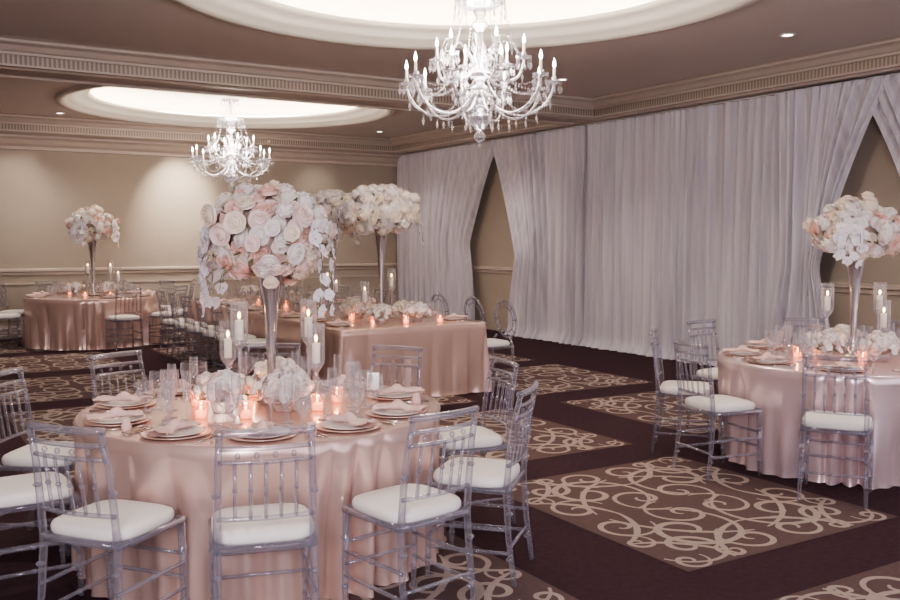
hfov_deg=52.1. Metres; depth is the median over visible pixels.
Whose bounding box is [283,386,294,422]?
champagne flute
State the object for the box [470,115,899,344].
wall
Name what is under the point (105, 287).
floral arrangement
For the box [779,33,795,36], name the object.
recessed light
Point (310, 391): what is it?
water goblet
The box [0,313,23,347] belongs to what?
chair
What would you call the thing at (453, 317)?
place setting
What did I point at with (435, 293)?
chair
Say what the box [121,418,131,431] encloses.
jar
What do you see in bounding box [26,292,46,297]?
place setting
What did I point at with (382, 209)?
floral centerpiece
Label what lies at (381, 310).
floral arrangement
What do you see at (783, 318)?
chair
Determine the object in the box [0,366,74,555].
chair
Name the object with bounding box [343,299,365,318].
floral arrangement
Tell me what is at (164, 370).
water goblet
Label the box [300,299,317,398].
candle holder
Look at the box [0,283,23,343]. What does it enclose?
chair
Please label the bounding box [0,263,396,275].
chair rail
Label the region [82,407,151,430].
place setting
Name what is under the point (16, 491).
chair
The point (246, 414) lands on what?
votive candle
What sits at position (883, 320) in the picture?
candle holder
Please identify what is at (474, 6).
crystal chandelier
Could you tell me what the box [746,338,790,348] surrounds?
place setting
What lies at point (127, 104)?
ceiling recess
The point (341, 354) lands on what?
champagne flute
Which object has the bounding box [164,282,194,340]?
chair
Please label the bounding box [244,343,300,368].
chair
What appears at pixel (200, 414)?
votive candle
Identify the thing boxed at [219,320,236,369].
candle holder
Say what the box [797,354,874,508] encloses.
chair
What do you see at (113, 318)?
chair
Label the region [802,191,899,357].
floral centerpiece
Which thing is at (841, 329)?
floral arrangement
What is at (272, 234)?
floral centerpiece
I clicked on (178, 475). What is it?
round banquet table
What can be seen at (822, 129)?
curtain
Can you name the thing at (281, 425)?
wine glass
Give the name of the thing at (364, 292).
candle holder
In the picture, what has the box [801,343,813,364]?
water goblet
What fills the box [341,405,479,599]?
chair
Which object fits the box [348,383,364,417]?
water goblet
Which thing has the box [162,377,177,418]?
wine glass
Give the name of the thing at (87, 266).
candle holder
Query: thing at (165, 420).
wine glass
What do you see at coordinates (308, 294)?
floral arrangement
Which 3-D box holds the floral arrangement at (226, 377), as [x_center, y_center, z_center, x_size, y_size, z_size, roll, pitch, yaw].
[-1.145,0.461,4.657,0.316,0.222,0.301,-2,4,-26]
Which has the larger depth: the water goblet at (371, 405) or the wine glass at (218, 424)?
the water goblet at (371, 405)
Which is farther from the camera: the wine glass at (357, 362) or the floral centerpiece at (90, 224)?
the floral centerpiece at (90, 224)
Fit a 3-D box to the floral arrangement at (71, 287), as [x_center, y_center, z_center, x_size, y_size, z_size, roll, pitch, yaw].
[-5.816,-0.175,14.250,0.316,0.222,0.301,-2,4,-26]
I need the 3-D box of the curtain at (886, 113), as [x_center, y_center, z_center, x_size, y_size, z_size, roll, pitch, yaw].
[5.124,-0.622,8.742,0.246,3.315,3.005,-2,4,-31]
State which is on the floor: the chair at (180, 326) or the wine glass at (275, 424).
the chair at (180, 326)
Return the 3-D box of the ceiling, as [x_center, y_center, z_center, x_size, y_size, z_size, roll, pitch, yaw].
[-0.941,-2.330,7.378,12.250,0.265,19.800,-2,4,-31]
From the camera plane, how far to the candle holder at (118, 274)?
14.47 m
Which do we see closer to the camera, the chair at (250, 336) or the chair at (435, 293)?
the chair at (250, 336)
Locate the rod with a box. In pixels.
[402,72,899,154]
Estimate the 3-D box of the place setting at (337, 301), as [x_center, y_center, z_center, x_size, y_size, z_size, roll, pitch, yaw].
[-1.580,0.004,12.673,0.316,0.077,0.427,-2,4,-31]
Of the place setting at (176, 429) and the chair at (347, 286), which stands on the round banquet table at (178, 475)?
the place setting at (176, 429)
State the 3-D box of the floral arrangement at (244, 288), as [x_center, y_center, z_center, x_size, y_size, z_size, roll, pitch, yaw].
[-2.898,-0.116,13.368,0.316,0.222,0.301,-2,4,-26]
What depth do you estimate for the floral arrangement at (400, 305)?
10.00 m
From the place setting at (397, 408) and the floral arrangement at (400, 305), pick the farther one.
the floral arrangement at (400, 305)
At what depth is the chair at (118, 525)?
3.64 m
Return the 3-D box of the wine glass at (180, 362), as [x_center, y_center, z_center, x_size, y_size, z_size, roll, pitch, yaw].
[-1.454,0.444,5.088,0.076,0.200,0.076,-2,4,-31]
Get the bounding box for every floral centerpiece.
[64,204,119,295]
[196,180,336,404]
[308,189,360,312]
[334,184,424,320]
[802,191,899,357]
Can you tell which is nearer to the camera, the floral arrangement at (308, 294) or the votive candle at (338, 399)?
the votive candle at (338, 399)
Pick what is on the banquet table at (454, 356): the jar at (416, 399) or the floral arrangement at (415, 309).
the floral arrangement at (415, 309)
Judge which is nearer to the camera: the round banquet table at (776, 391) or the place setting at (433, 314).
the round banquet table at (776, 391)
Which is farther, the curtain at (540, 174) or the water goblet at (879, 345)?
the curtain at (540, 174)
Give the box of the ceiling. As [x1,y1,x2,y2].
[0,0,899,153]
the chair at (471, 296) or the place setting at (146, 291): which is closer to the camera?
the chair at (471, 296)
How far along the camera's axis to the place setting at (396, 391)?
5.12 m
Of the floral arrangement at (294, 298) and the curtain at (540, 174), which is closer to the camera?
the floral arrangement at (294, 298)
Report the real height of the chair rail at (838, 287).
0.120 m
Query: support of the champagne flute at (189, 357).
on the round banquet table at (178, 475)
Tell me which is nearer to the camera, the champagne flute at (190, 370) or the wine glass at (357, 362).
the champagne flute at (190, 370)
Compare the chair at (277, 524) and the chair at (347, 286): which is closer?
the chair at (277, 524)
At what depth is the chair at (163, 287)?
15.60 m
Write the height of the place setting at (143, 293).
0.077 m
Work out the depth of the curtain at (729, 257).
11.56 m
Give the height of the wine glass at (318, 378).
0.200 m
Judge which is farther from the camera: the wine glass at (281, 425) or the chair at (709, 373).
the chair at (709, 373)
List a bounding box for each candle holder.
[84,260,90,293]
[107,262,113,278]
[115,271,120,294]
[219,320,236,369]
[230,301,250,404]
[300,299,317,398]
[306,324,326,405]
[335,280,339,304]
[360,282,369,321]
[387,269,395,317]
[818,283,833,355]
[873,282,886,321]
[875,300,890,357]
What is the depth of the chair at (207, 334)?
11.10 m
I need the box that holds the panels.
[0,274,396,320]
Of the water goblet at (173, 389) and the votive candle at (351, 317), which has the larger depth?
the votive candle at (351, 317)
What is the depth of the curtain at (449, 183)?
17.42 m
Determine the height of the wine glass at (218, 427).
0.200 m
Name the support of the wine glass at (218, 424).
on the round banquet table at (178, 475)
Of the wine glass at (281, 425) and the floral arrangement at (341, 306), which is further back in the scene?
the floral arrangement at (341, 306)
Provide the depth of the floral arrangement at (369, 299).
10.85 m
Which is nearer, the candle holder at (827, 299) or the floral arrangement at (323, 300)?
the candle holder at (827, 299)
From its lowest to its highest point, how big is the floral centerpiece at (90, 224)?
1.415 m
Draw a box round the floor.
[0,329,899,599]
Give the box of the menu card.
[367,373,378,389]
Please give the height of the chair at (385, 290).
0.923 m
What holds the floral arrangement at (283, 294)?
on the banquet table at (454, 356)
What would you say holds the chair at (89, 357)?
on the rug
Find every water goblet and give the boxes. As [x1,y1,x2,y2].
[136,379,153,412]
[157,389,174,424]
[164,370,178,399]
[224,394,242,430]
[294,391,311,427]
[347,365,361,394]
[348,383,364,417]
[368,374,383,406]
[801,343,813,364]
[867,345,879,368]
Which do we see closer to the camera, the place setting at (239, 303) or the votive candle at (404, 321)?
the votive candle at (404, 321)
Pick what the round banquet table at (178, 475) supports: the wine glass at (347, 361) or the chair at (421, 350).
the wine glass at (347, 361)
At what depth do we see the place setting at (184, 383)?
5.28 m
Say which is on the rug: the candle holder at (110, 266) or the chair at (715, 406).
the chair at (715, 406)
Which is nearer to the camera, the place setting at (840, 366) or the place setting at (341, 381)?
the place setting at (341, 381)
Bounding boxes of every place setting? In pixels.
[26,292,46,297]
[31,291,53,295]
[53,289,82,293]
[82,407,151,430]
[89,391,156,411]
[98,293,127,298]
[120,418,222,442]
[123,288,143,292]
[128,291,150,296]
[142,290,156,294]
[142,379,194,397]
[210,420,306,442]
[220,298,234,304]
[228,301,250,307]
[241,304,262,310]
[259,309,285,313]
[278,310,306,318]
[298,314,328,322]
[299,412,394,437]
[314,374,382,390]
[320,319,354,327]
[335,298,344,303]
[365,399,428,422]
[367,383,428,402]
[423,311,441,316]
[438,313,471,321]
[722,345,763,357]
[736,352,795,366]
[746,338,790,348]
[806,359,874,373]
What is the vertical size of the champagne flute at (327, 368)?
0.240 m
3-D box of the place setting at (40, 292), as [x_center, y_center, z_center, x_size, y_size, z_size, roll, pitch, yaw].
[-6.380,-0.111,14.419,0.316,0.077,0.427,0,4,2]
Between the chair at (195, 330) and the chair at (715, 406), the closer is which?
the chair at (715, 406)
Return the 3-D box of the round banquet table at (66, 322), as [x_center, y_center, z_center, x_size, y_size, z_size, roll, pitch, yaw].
[-5.562,0.301,14.408,2.017,0.744,2.008,-2,4,-31]
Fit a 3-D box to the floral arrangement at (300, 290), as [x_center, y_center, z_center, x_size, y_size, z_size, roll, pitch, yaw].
[-1.977,-0.029,12.059,0.316,0.222,0.301,-2,4,-26]
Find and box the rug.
[0,332,899,599]
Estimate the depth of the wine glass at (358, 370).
4.78 m
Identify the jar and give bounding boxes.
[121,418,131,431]
[306,422,316,436]
[412,393,420,404]
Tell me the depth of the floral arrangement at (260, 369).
5.16 m
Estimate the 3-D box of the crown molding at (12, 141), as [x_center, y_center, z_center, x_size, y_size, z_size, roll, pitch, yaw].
[-6.056,-2.645,15.723,12.250,0.260,0.220,-2,4,-31]
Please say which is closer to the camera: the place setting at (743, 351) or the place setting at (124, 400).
the place setting at (124, 400)
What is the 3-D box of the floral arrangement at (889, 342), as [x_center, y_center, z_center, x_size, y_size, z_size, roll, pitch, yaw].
[3.080,0.330,6.623,0.298,0.223,0.347,2,4,27]
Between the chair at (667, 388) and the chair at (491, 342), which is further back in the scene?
the chair at (491, 342)
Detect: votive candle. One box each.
[191,391,204,407]
[193,401,208,419]
[238,401,252,419]
[246,386,258,397]
[310,394,323,411]
[330,386,342,402]
[348,313,354,320]
[402,316,408,323]
[792,346,802,357]
[857,351,868,363]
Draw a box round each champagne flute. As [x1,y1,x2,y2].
[167,364,178,410]
[181,370,192,419]
[189,357,197,400]
[230,374,242,424]
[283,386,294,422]
[326,368,336,415]
[333,354,341,393]
[345,362,356,406]
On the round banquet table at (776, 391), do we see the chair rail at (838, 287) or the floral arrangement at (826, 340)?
the floral arrangement at (826, 340)
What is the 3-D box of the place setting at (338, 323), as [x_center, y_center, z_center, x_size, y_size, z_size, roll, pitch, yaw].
[-1.133,0.225,9.348,0.316,0.077,0.427,-2,4,-31]
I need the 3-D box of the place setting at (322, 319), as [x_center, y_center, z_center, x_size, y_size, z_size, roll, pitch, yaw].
[-1.457,0.190,9.876,0.316,0.077,0.427,-2,4,-31]
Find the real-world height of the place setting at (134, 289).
0.077 m
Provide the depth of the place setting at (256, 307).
11.43 m
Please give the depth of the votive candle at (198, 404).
4.79 m
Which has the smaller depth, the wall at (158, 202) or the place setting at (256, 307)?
the place setting at (256, 307)
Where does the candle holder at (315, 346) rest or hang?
on the round banquet table at (178, 475)
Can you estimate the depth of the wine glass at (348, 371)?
4.72 m
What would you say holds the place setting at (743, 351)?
on the round banquet table at (776, 391)
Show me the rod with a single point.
(891, 74)
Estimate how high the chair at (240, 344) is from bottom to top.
0.923 m
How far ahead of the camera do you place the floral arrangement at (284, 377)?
4.64 m
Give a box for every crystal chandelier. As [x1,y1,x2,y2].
[188,97,273,192]
[398,0,562,148]
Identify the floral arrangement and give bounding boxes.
[64,282,84,295]
[95,281,117,294]
[193,369,255,413]
[240,285,259,299]
[249,366,313,411]
[252,356,299,380]
[279,288,286,303]
[288,289,306,305]
[289,292,308,308]
[305,295,329,310]
[306,291,314,297]
[339,297,366,316]
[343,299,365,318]
[351,295,375,313]
[366,303,396,323]
[393,300,410,319]
[402,301,431,321]
[804,329,848,359]
[827,324,861,351]
[857,330,899,361]
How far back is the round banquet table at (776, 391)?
6.20 m
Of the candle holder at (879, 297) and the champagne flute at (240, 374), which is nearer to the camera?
the champagne flute at (240, 374)
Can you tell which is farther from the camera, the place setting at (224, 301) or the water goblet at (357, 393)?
the place setting at (224, 301)
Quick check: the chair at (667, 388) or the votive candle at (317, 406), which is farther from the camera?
the chair at (667, 388)
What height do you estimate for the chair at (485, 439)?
0.923 m
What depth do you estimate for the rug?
5.92 m
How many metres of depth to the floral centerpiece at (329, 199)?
10.69 m
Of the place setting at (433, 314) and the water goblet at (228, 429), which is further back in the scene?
the place setting at (433, 314)
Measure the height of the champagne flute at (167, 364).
0.240 m
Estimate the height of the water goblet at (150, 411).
0.164 m
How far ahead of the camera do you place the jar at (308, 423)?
4.10 m
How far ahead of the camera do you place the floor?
5.17 m
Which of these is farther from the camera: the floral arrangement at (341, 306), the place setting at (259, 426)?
the floral arrangement at (341, 306)
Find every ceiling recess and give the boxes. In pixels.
[55,85,394,128]
[171,0,758,49]
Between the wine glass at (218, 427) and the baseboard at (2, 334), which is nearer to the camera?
the wine glass at (218, 427)
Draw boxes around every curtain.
[397,140,496,319]
[490,126,584,345]
[578,110,679,359]
[663,94,789,366]
[769,75,890,343]
[858,74,899,175]
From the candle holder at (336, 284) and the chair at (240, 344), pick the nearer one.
the chair at (240, 344)
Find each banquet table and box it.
[23,292,160,350]
[71,380,444,599]
[186,297,492,396]
[717,344,899,489]
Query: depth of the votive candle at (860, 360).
6.49 m
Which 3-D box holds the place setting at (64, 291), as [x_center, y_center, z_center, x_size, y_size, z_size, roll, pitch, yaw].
[-6.184,-0.144,14.908,0.316,0.077,0.427,3,5,40]
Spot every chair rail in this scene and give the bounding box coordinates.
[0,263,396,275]
[472,266,899,295]
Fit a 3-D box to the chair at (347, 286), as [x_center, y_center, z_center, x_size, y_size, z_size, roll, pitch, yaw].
[-1.817,0.239,14.016,0.503,0.923,0.428,-2,4,-32]
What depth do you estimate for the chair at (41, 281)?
15.31 m
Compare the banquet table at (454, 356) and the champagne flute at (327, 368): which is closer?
the champagne flute at (327, 368)
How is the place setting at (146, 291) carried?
on the round banquet table at (66, 322)
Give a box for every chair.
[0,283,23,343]
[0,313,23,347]
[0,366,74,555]
[0,472,84,595]
[25,421,188,599]
[35,281,58,290]
[88,350,148,400]
[105,288,143,352]
[148,285,187,345]
[155,290,196,356]
[158,280,175,333]
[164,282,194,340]
[168,292,210,363]
[179,294,226,363]
[194,297,241,371]
[208,424,319,599]
[211,302,259,378]
[226,303,278,376]
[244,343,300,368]
[337,285,348,299]
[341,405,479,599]
[370,344,422,386]
[373,288,386,302]
[424,380,538,586]
[430,293,449,315]
[440,356,518,532]
[464,296,484,318]
[487,299,517,384]
[648,328,713,456]
[672,339,762,479]
[686,319,719,427]
[782,318,826,343]
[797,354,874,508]
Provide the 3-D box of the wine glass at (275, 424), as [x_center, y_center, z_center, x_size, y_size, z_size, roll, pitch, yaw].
[-0.846,0.493,4.351,0.076,0.200,0.076,-2,4,-31]
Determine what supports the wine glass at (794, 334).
on the round banquet table at (776, 391)
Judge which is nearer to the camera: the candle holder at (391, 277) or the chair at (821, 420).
the chair at (821, 420)
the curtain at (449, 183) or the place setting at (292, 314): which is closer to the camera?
the place setting at (292, 314)
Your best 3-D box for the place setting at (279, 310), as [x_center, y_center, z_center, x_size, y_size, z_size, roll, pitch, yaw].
[-2.105,0.120,10.931,0.316,0.077,0.427,-2,4,-31]
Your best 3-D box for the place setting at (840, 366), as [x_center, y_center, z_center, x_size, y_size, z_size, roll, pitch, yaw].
[2.621,0.434,6.183,0.427,0.077,0.316,2,4,26]
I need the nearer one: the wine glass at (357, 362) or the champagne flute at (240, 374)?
the champagne flute at (240, 374)
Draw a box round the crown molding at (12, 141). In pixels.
[0,132,406,166]
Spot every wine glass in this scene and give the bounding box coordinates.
[149,373,163,409]
[160,369,174,407]
[160,379,175,421]
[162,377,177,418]
[180,362,193,398]
[206,383,222,425]
[215,384,230,428]
[263,383,278,425]
[277,383,293,426]
[317,378,332,419]
[345,362,358,398]
[347,361,359,396]
[347,371,361,410]
[358,370,371,408]
[794,334,804,361]
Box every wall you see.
[0,149,397,326]
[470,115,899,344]
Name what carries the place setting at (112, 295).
on the round banquet table at (66, 322)
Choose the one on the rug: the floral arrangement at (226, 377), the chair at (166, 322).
the chair at (166, 322)
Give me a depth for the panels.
16.65 m
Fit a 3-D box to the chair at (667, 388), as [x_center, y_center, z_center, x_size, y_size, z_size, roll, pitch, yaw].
[1.785,0.696,7.115,0.503,0.923,0.428,1,4,18]
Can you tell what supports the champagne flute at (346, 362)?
on the round banquet table at (178, 475)
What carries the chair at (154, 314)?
on the floor
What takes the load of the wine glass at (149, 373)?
on the round banquet table at (178, 475)
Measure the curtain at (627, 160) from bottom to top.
3.315 m
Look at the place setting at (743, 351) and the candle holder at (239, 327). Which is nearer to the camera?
the candle holder at (239, 327)
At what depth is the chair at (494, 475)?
4.41 m
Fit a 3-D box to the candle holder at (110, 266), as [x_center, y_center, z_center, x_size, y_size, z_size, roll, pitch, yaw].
[-5.371,-0.359,14.562,0.110,0.549,0.110,-2,4,-31]
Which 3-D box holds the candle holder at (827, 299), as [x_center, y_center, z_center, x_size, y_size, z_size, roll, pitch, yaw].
[2.837,0.147,6.925,0.110,0.549,0.110,-2,4,-31]
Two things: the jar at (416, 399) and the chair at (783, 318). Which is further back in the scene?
the chair at (783, 318)
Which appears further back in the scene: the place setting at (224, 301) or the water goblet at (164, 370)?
the place setting at (224, 301)
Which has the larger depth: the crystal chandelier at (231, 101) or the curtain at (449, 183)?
the curtain at (449, 183)
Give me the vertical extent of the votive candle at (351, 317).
0.084 m
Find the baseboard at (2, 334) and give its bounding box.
[0,320,176,337]
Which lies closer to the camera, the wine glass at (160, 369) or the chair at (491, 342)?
the wine glass at (160, 369)
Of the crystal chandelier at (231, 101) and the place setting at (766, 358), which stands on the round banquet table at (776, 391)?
the place setting at (766, 358)
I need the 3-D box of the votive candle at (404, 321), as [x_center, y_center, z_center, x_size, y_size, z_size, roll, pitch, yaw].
[-0.458,0.206,9.547,0.072,0.084,0.072,-2,4,-31]
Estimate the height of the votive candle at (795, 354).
0.084 m
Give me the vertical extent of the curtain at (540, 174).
3.315 m
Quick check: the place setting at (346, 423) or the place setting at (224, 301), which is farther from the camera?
the place setting at (224, 301)
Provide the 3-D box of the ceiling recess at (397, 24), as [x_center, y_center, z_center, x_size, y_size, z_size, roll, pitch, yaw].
[0.120,-2.711,7.029,4.880,0.620,4.880,-2,4,-31]
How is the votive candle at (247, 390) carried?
on the round banquet table at (178, 475)
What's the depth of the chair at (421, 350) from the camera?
6.09 m

